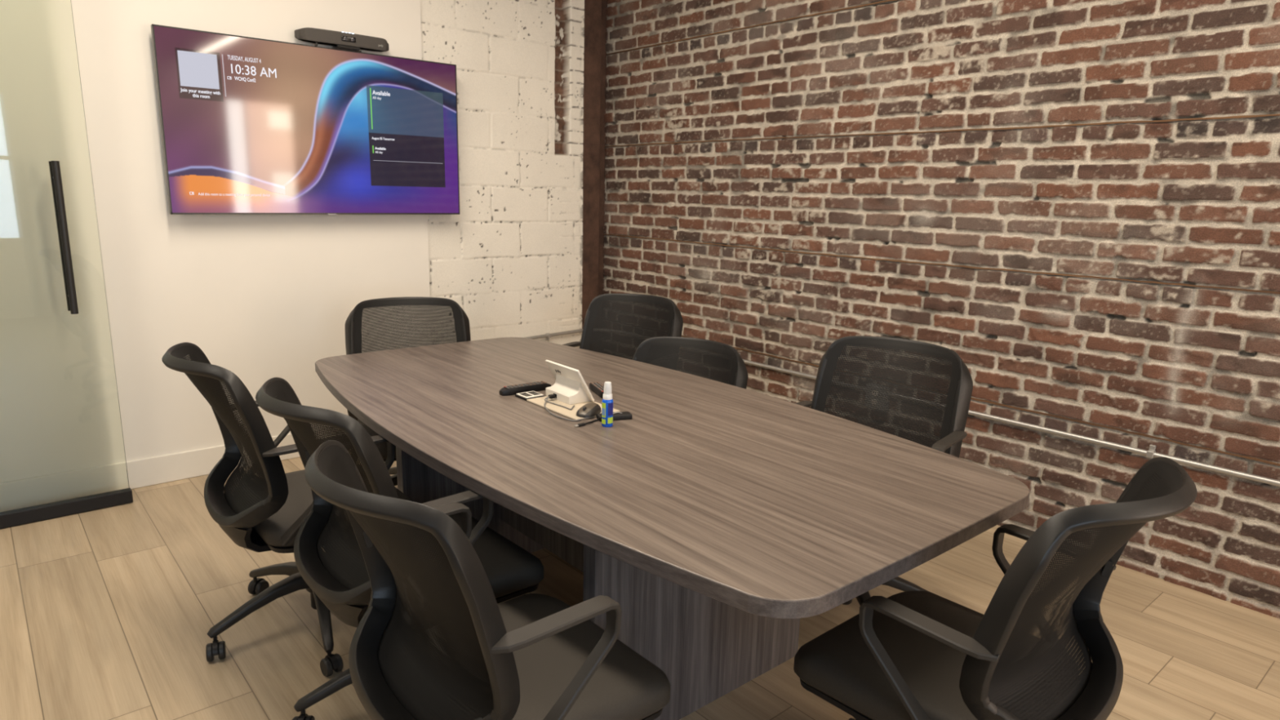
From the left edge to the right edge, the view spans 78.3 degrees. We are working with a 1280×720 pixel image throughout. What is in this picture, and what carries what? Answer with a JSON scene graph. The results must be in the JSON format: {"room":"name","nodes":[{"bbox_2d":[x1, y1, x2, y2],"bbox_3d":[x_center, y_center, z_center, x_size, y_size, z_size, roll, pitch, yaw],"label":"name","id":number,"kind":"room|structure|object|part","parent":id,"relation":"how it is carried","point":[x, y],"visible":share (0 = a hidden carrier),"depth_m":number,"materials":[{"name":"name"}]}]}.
{"room":"conference room","nodes":[
{"label":"conference room","id":0,"kind":"room"},
{"bbox_2d":[0,0,584,483],"bbox_3d":[-2.385,-1.057,3.631,5.038,3.325,0.350,-9,16,-40],"label":"wall","id":1,"kind":"structure","parent":0,"point":[264,297],"depth_m":3.82,"materials":[{"name":"beige paint"}]},
{"bbox_2d":[0,2,133,528],"bbox_3d":[-2.748,-0.652,2.913,1.212,2.796,0.137,-9,16,-40],"label":"door","id":2,"kind":"structure","parent":1,"relation":"in","point":[92,502],"depth_m":3.32,"materials":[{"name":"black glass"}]},
{"bbox_3d":[-2.416,-0.512,3.288,0.026,0.620,0.062,-9,16,-40],"label":"handle","id":3,"kind":"part","parent":2,"relation":"part of","materials":[{"name":"black plastic"}]},
{"bbox_3d":[-2.367,-0.499,3.233,0.026,0.620,0.062,-9,16,-40],"label":"handle","id":4,"kind":"part","parent":2,"relation":"part of","materials":[{"name":"black plastic"}]},
{"bbox_3d":[-2.779,0.687,3.197,1.212,0.058,0.044,-9,16,-40],"label":"rail","id":5,"kind":"part","parent":2,"relation":"part of","materials":[{"name":"black plastic"}]},
{"bbox_3d":[-2.751,-0.649,2.912,1.205,2.700,0.012,-9,16,-40],"label":"glass panel","id":6,"kind":"part","parent":2,"relation":"part of","materials":[{"name":"white"}]},
{"bbox_2d":[0,427,341,511],"bbox_3d":[-2.734,0.595,3.462,3.900,0.138,0.014,-9,16,-40],"label":"baseboard","id":7,"kind":"structure","parent":1,"relation":"attached to","point":[41,490],"depth_m":3.68,"materials":[{"name":"beige paint"}]},
{"bbox_2d":[151,23,459,215],"bbox_3d":[-1.605,-1.155,3.999,1.456,0.819,0.082,-9,16,-40],"label":"wall screen","id":8,"kind":"object","parent":1,"relation":"attached to","point":[250,126],"visible":1,"depth_m":3.89,"materials":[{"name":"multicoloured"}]},
{"bbox_2d":[294,27,388,52],"bbox_3d":[-1.479,-1.601,3.954,0.476,0.080,0.084,-9,16,-40],"label":"bar","id":9,"kind":"object","parent":1,"relation":"attached to","point":[346,41],"visible":1,"depth_m":3.92,"materials":[{"name":"grey plastic"}]},
{"bbox_2d":[577,83,582,317],"bbox_3d":[-0.435,-1.333,5.174,0.038,3.300,0.146,-9,16,-40],"label":"wall","id":10,"kind":"structure","parent":0,"point":[580,83],"depth_m":5.06,"materials":[{"name":"beige paint"}]},
{"bbox_2d":[597,0,607,346],"bbox_3d":[-0.291,-1.367,5.353,0.126,3.300,0.047,-9,16,-40],"label":"wall","id":11,"kind":"structure","parent":0,"point":[604,2],"depth_m":5.34,"materials":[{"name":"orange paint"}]},
{"bbox_2d":[0,450,1279,719],"bbox_3d":[-0.064,1.180,1.612,5.850,0.120,7.324,-9,16,-40],"label":"floor","id":12,"kind":"structure","parent":0,"point":[108,613],"depth_m":2.60,"materials":[{"name":"brown wood"}]},
{"bbox_2d":[161,342,413,676],"bbox_3d":[-1.085,0.414,2.522,0.688,0.955,0.693,-9,15,-39],"label":"office chair","id":13,"kind":"object","parent":12,"relation":"on","point":[264,512],"visible":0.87,"depth_m":2.34,"materials":[{"name":"black plastic"}]},
{"bbox_3d":[-1.260,0.226,2.344,0.240,0.523,0.556,-9,15,-39],"label":"frame","id":14,"kind":"part","parent":13,"relation":"part of","materials":[{"name":"black plastic"}]},
{"bbox_3d":[-1.289,0.286,2.681,0.262,0.309,0.073,-9,15,-39],"label":"armrest","id":15,"kind":"part","parent":13,"relation":"part of","materials":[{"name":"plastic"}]},
{"bbox_3d":[-0.955,0.377,2.288,0.262,0.309,0.073,-9,15,-39],"label":"armrest","id":16,"kind":"part","parent":13,"relation":"part of","materials":[{"name":"plastic"}]},
{"bbox_3d":[-1.039,0.465,2.585,0.463,0.092,0.504,-9,15,-39],"label":"seat","id":17,"kind":"part","parent":13,"relation":"part of","materials":[{"name":"black fabric"}]},
{"bbox_2d":[255,377,543,719],"bbox_3d":[-0.632,0.504,2.144,0.701,0.955,0.670,-9,16,-41],"label":"office chair","id":18,"kind":"object","parent":12,"relation":"on","point":[334,568],"visible":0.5,"depth_m":2.00,"materials":[{"name":"plastic"}]},
{"bbox_3d":[-0.787,0.324,1.934,0.240,0.523,0.556,-9,16,-41],"label":"frame","id":19,"kind":"part","parent":18,"relation":"part of","materials":[{"name":"black plastic"}]},
{"bbox_3d":[-0.827,0.383,2.271,0.262,0.309,0.073,-9,16,-41],"label":"armrest","id":20,"kind":"part","parent":18,"relation":"part of","materials":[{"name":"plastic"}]},
{"bbox_3d":[-0.574,0.561,2.183,0.463,0.092,0.504,-9,16,-41],"label":"seat","id":21,"kind":"part","parent":18,"relation":"part of","materials":[{"name":"black fabric"}]},
{"bbox_3d":[-0.480,0.472,1.889,0.262,0.309,0.073,-9,16,-41],"label":"armrest","id":22,"kind":"part","parent":18,"relation":"part of","materials":[{"name":"plastic"}]},
{"bbox_2d":[345,297,471,485],"bbox_3d":[-1.015,0.227,3.483,0.680,0.925,0.739,-3,13,-19],"label":"office chair","id":23,"kind":"object","parent":12,"relation":"on","point":[354,343],"visible":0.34,"depth_m":3.67,"materials":[{"name":"fabric"}]},
{"bbox_3d":[-1.266,0.154,3.450,0.073,0.309,0.262,-3,13,-19],"label":"armrest","id":24,"kind":"part","parent":23,"relation":"part of","materials":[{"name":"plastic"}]},
{"bbox_3d":[-0.985,0.310,3.465,0.504,0.092,0.463,-3,13,-19],"label":"seat","id":25,"kind":"part","parent":23,"relation":"part of","materials":[{"name":"black fabric"}]},
{"bbox_3d":[-1.077,-0.022,3.678,0.556,0.523,0.240,-3,13,-19],"label":"frame","id":26,"kind":"part","parent":23,"relation":"part of","materials":[{"name":"black plastic"}]},
{"bbox_2d":[304,440,671,719],"bbox_3d":[-0.261,0.622,1.627,0.735,0.955,0.677,-9,16,-40],"label":"office chair","id":27,"kind":"object","parent":12,"relation":"on","point":[529,656],"visible":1,"depth_m":1.48,"materials":[{"name":"plastic"}]},
{"bbox_3d":[-0.461,0.436,1.442,0.240,0.523,0.556,-9,16,-40],"label":"frame","id":28,"kind":"part","parent":27,"relation":"part of","materials":[{"name":"black plastic"}]},
{"bbox_3d":[-0.495,0.495,1.779,0.262,0.309,0.073,-9,16,-40],"label":"armrest","id":29,"kind":"part","parent":27,"relation":"part of","materials":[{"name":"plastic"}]},
{"bbox_3d":[-0.244,0.673,1.688,0.463,0.092,0.504,-9,16,-40],"label":"seat","id":30,"kind":"part","parent":27,"relation":"part of","materials":[{"name":"black fabric"}]},
{"bbox_3d":[-0.155,0.585,1.392,0.262,0.309,0.073,-9,16,-40],"label":"armrest","id":31,"kind":"part","parent":27,"relation":"part of","materials":[{"name":"plastic"}]},
{"bbox_2d":[582,0,601,350],"bbox_3d":[-0.364,-1.343,5.231,0.146,3.300,0.130,-9,16,-40],"label":"steel column","id":32,"kind":"structure","parent":12,"relation":"on","point":[593,8],"depth_m":5.17,"materials":[{"name":"brown metal"}]},
{"bbox_2d":[562,293,683,369],"bbox_3d":[-0.183,0.174,3.819,0.666,0.925,0.727,8,14,27],"label":"office chair","id":33,"kind":"object","parent":12,"relation":"on","point":[673,328],"visible":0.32,"depth_m":3.98,"materials":[{"name":"fabric"}]},
{"bbox_3d":[-0.353,0.066,3.963,0.073,0.309,0.262,8,14,27],"label":"armrest","id":34,"kind":"part","parent":33,"relation":"part of","materials":[{"name":"plastic"}]},
{"bbox_2d":[315,337,1030,719],"bbox_3d":[-0.177,0.519,2.616,1.224,0.750,2.472,-9,15,-39],"label":"conference table","id":35,"kind":"object","parent":12,"relation":"on","point":[717,517],"visible":0.98,"depth_m":2.05,"materials":[{"name":"grey wood"}]},
{"bbox_3d":[-0.538,0.439,3.043,0.810,0.714,0.050,-9,15,-39],"label":"leg panel","id":36,"kind":"part","parent":35,"relation":"part of","materials":[{"name":"grey wood"}]},
{"bbox_2d":[499,380,551,395],"bbox_3d":[-0.395,0.097,2.716,0.190,0.026,0.044,-8,15,-37],"label":"remote control","id":37,"kind":"object","parent":35,"relation":"on","point":[508,390],"visible":1,"depth_m":2.69,"materials":[{"name":"black plastic"}]},
{"bbox_3d":[-0.175,0.449,2.602,0.040,0.534,1.080,-9,15,-39],"label":"panel","id":38,"kind":"part","parent":35,"relation":"part of","materials":[{"name":"grey wood"}]},
{"bbox_2d":[515,391,619,420],"bbox_3d":[-0.243,0.139,2.569,0.170,0.011,0.360,-9,15,-39],"label":"tray","id":39,"kind":"object","parent":35,"relation":"on","point":[535,397],"visible":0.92,"depth_m":2.54,"materials":[{"name":"beige plastic"}]},
{"bbox_2d":[519,392,532,396],"bbox_3d":[-0.383,0.116,2.635,0.024,0.001,0.046,-9,15,-39],"label":"socket","id":40,"kind":"object","parent":39,"relation":"attached to","point":[522,394],"depth_m":2.63,"materials":[{"name":"white plastic"}]},
{"bbox_2d":[515,394,544,400],"bbox_3d":[-0.371,0.122,2.646,0.073,0.007,0.074,-9,15,-39],"label":"paper","id":41,"kind":"object","parent":39,"relation":"on","point":[525,397],"depth_m":2.62,"materials":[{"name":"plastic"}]},
{"bbox_3d":[-0.370,0.116,2.645,0.068,0.003,0.065,-9,15,-39],"label":"socket plate","id":42,"kind":"part","parent":39,"relation":"part of","materials":[{"name":"white plastic"}]},
{"bbox_2d":[527,391,540,395],"bbox_3d":[-0.358,0.112,2.655,0.024,0.001,0.046,-9,15,-39],"label":"socket","id":43,"kind":"object","parent":39,"relation":"attached to","point":[531,393],"depth_m":2.65,"materials":[{"name":"plastic"}]},
{"bbox_2d":[543,394,581,421],"bbox_3d":[-0.246,0.150,2.483,0.106,0.024,0.243,-9,16,-40],"label":"power cable","id":44,"kind":"object","parent":39,"relation":"on","point":[550,396],"visible":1,"depth_m":2.51,"materials":[{"name":"black plastic"}]},
{"bbox_2d":[545,360,594,404],"bbox_3d":[-0.242,0.070,2.612,0.090,0.116,0.196,-8,15,-38],"label":"console","id":45,"kind":"object","parent":39,"relation":"on","point":[570,387],"visible":0.99,"depth_m":2.58,"materials":[{"name":"white plastic"}]},
{"bbox_2d":[576,402,601,417],"bbox_3d":[-0.159,0.151,2.446,0.062,0.028,0.108,6,13,21],"label":"computer mouse","id":46,"kind":"object","parent":39,"relation":"on","point":[590,409],"visible":0.99,"depth_m":2.42,"materials":[{"name":"black plastic"}]},
{"bbox_2d":[573,418,598,426],"bbox_3d":[-0.156,0.188,2.353,0.013,0.008,0.104,12,16,40],"label":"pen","id":47,"kind":"object","parent":35,"relation":"on","point":[580,424],"visible":1,"depth_m":2.33,"materials":[{"name":"black plastic"}]},
{"bbox_3d":[-0.146,0.186,2.366,0.008,0.007,0.070,11,15,37],"label":"cord","id":48,"kind":"part","parent":47,"relation":"part of","materials":[{"name":"black plastic"}]},
{"bbox_2d":[588,382,604,398],"bbox_3d":[-0.138,0.103,2.720,0.042,0.024,0.170,-3,13,-20],"label":"remote control","id":49,"kind":"object","parent":35,"relation":"on","point":[597,388],"visible":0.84,"depth_m":2.71,"materials":[{"name":"black plastic"}]},
{"bbox_2d":[601,381,613,426],"bbox_3d":[-0.096,0.131,2.326,0.034,0.134,0.034,-9,16,-40],"label":"spray bottle","id":50,"kind":"object","parent":35,"relation":"on","point":[607,401],"visible":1,"depth_m":2.31,"materials":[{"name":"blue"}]},
{"bbox_2d":[595,411,632,421],"bbox_3d":[-0.079,0.171,2.413,0.106,0.020,0.040,-3,13,-18],"label":"box","id":51,"kind":"object","parent":35,"relation":"on","point":[623,415],"visible":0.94,"depth_m":2.40,"materials":[{"name":"black plastic"}]},
{"bbox_3d":[0.184,0.635,2.197,0.810,0.714,0.050,-9,15,-39],"label":"leg panel","id":52,"kind":"part","parent":35,"relation":"part of","materials":[{"name":"grey wood"}]},
{"bbox_2d":[631,336,747,389],"bbox_3d":[0.085,0.373,3.137,0.666,0.828,0.702,9,14,32],"label":"office chair","id":53,"kind":"object","parent":12,"relation":"on","point":[737,373],"visible":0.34,"depth_m":3.31,"materials":[{"name":"fabric"}]},
{"bbox_2d":[795,335,973,605],"bbox_3d":[0.725,0.429,2.690,0.687,0.935,0.703,11,15,38],"label":"office chair","id":54,"kind":"object","parent":12,"relation":"on","point":[952,426],"visible":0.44,"depth_m":2.78,"materials":[{"name":"fabric"}]},
{"bbox_3d":[0.570,0.310,2.862,0.073,0.309,0.262,11,15,38],"label":"armrest","id":55,"kind":"part","parent":54,"relation":"part of","materials":[{"name":"plastic"}]},
{"bbox_3d":[0.891,0.196,2.812,0.556,0.523,0.240,11,15,38],"label":"frame","id":56,"kind":"part","parent":54,"relation":"part of","materials":[{"name":"black plastic"}]},
{"bbox_3d":[0.975,0.388,2.538,0.073,0.309,0.262,11,15,38],"label":"armrest","id":57,"kind":"part","parent":54,"relation":"part of","materials":[{"name":"plastic"}]},
{"bbox_2d":[793,457,1197,719],"bbox_3d":[0.712,0.627,1.708,0.684,0.955,0.709,-9,16,-40],"label":"office chair","id":58,"kind":"object","parent":12,"relation":"on","point":[908,655],"visible":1,"depth_m":1.53,"materials":[{"name":"plastic"}]},
{"bbox_3d":[0.533,0.620,1.477,0.073,0.309,0.262,-9,16,-40],"label":"armrest","id":59,"kind":"part","parent":58,"relation":"part of","materials":[{"name":"plastic"}]},
{"bbox_3d":[0.657,0.680,1.750,0.504,0.092,0.463,-9,16,-40],"label":"seat","id":60,"kind":"part","parent":58,"relation":"part of","materials":[{"name":"black fabric"}]},
{"bbox_3d":[0.930,0.558,1.812,0.073,0.309,0.262,-9,16,-40],"label":"armrest","id":61,"kind":"part","parent":58,"relation":"part of","materials":[{"name":"plastic"}]},
{"bbox_3d":[0.854,0.458,1.475,0.556,0.523,0.240,-9,16,-40],"label":"frame","id":62,"kind":"part","parent":58,"relation":"part of","materials":[{"name":"black plastic"}]},
{"bbox_2d":[601,0,1279,618],"bbox_3d":[1.935,-0.797,2.893,0.028,3.315,6.698,-9,16,-40],"label":"wall","id":63,"kind":"structure","parent":0,"point":[1197,202],"depth_m":3.37,"materials":[{"name":"brick"}]},
{"bbox_2d":[605,0,898,55],"bbox_3d":[1.940,-1.459,2.758,0.012,0.016,6.660,-9,16,-40],"label":"trim","id":64,"kind":"structure","parent":63,"relation":"attached to","point":[886,1],"depth_m":4.22,"materials":[{"name":"brown brick"}]},
{"bbox_2d":[865,383,888,408],"bbox_3d":[1.184,0.183,3.922,0.055,0.120,0.112,-9,16,-40],"label":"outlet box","id":65,"kind":"object","parent":63,"relation":"attached to","point":[874,384],"visible":0.05,"depth_m":3.90,"materials":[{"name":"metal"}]},
{"bbox_2d":[523,328,1279,486],"bbox_3d":[1.425,0.419,2.707,1.292,0.068,6.510,-9,16,-40],"label":"conduit","id":66,"kind":"object","parent":63,"relation":"attached to","point":[1151,453],"visible":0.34,"depth_m":3.19,"materials":[{"name":"silver metal"}]},
{"bbox_2d":[603,234,1279,293],"bbox_3d":[1.914,-0.300,3.003,0.012,0.015,6.660,-9,16,-40],"label":"trim","id":67,"kind":"structure","parent":63,"relation":"attached to","point":[825,254],"depth_m":3.44,"materials":[{"name":"brown brick"}]},
{"bbox_2d":[604,114,1279,146],"bbox_3d":[1.927,-0.879,2.881,0.012,0.016,6.660,-9,16,-40],"label":"trim","id":68,"kind":"structure","parent":63,"relation":"attached to","point":[1264,115],"depth_m":3.32,"materials":[{"name":"brown brick"}]},
{"bbox_2d":[635,325,1279,466],"bbox_3d":[1.901,0.280,3.127,0.012,0.016,6.660,-9,16,-40],"label":"trim","id":69,"kind":"structure","parent":63,"relation":"attached to","point":[744,349],"depth_m":3.20,"materials":[{"name":"grey metal"}]}
]}

